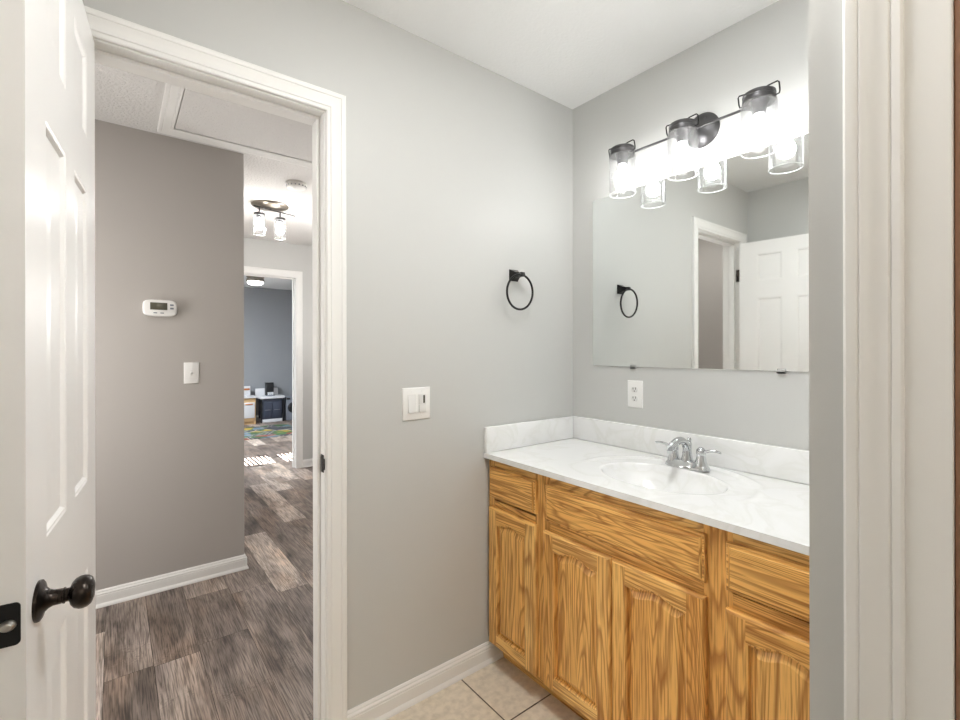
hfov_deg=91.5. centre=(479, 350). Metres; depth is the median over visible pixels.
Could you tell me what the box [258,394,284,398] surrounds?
countertop
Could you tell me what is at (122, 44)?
trim
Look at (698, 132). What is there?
vanity light
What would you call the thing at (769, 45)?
wall
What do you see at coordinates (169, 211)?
wall
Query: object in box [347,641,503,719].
baseboard
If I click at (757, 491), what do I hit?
countertop
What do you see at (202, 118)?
attic hatch
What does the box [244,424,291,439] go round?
rug
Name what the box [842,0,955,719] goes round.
trim
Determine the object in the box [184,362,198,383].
light switch
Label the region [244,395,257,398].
countertop
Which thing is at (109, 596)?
baseboard
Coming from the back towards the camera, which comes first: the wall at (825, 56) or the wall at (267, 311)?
the wall at (267, 311)
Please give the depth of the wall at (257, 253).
5.15 m
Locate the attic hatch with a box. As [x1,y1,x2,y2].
[157,83,311,168]
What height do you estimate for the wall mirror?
0.765 m
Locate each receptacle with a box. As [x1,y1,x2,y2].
[631,387,637,391]
[631,396,637,401]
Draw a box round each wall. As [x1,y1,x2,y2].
[83,0,572,710]
[95,119,243,590]
[244,238,312,459]
[244,287,291,415]
[572,0,808,450]
[808,0,843,719]
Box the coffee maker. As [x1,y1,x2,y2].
[265,382,274,395]
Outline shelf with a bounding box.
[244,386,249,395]
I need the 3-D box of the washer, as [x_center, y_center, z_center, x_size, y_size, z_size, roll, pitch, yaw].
[-3.508,1.072,8.765,0.310,0.430,0.258,0,0,-38]
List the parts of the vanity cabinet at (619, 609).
drawer, cabinet door, cabinet door, false drawer, cabinet door, drawer, cabinet door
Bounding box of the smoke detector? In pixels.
[285,180,306,190]
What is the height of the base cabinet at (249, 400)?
0.655 m
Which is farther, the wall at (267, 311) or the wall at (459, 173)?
the wall at (267, 311)
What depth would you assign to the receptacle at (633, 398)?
1.97 m
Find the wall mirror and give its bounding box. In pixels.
[593,133,808,373]
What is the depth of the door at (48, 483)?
0.72 m
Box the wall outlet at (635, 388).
[628,380,642,407]
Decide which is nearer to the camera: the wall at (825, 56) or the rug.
the wall at (825, 56)
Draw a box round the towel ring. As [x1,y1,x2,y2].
[506,269,533,309]
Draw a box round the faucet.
[655,437,720,471]
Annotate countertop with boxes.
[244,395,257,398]
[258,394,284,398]
[484,415,808,555]
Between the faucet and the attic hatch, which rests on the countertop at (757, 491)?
the faucet
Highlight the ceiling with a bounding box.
[95,0,778,289]
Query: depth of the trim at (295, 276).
5.10 m
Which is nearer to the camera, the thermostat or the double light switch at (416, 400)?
the double light switch at (416, 400)
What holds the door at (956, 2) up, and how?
in the wall at (825, 56)
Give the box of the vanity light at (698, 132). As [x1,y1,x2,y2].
[608,80,780,198]
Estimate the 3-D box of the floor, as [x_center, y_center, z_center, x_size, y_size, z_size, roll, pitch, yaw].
[-1.778,1.333,3.682,4.050,0.100,10.730,0,0,-38]
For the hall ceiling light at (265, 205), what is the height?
0.252 m
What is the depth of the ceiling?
1.79 m
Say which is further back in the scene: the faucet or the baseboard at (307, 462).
the baseboard at (307, 462)
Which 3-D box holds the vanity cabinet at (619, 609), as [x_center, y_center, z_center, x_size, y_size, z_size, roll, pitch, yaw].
[0.616,0.863,1.592,0.540,0.831,1.234,0,0,-38]
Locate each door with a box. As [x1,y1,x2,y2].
[0,0,95,719]
[954,0,959,719]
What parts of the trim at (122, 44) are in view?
strike plate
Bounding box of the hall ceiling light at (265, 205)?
[251,200,295,239]
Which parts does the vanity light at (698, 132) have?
light bulb, light bulb, cross rod, light bulb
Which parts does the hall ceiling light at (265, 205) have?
light bulb, light bulb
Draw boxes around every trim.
[84,6,346,719]
[244,266,302,467]
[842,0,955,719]
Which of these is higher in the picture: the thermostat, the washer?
the thermostat
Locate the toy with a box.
[255,388,284,422]
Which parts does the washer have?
porthole door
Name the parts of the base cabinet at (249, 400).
cupboard door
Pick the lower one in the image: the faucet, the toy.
the faucet
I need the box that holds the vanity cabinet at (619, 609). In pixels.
[489,460,809,719]
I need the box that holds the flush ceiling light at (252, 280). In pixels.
[246,276,263,285]
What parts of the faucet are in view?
handle, spout, handle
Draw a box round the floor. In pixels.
[96,419,582,719]
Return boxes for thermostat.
[142,299,176,316]
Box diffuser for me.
[247,281,262,285]
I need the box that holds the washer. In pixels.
[282,396,291,419]
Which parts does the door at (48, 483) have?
latch plate, knob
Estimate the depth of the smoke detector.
3.20 m
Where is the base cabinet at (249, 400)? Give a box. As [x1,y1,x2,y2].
[244,386,257,424]
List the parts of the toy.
panel, kitchen door, kitchen door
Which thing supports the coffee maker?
on the toy
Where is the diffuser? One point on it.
(256, 283)
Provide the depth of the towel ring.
1.98 m
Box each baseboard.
[96,553,248,608]
[303,458,312,467]
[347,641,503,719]
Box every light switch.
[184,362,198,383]
[402,387,429,420]
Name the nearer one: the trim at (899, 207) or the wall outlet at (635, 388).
the trim at (899, 207)
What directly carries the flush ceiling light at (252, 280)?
attached to the ceiling

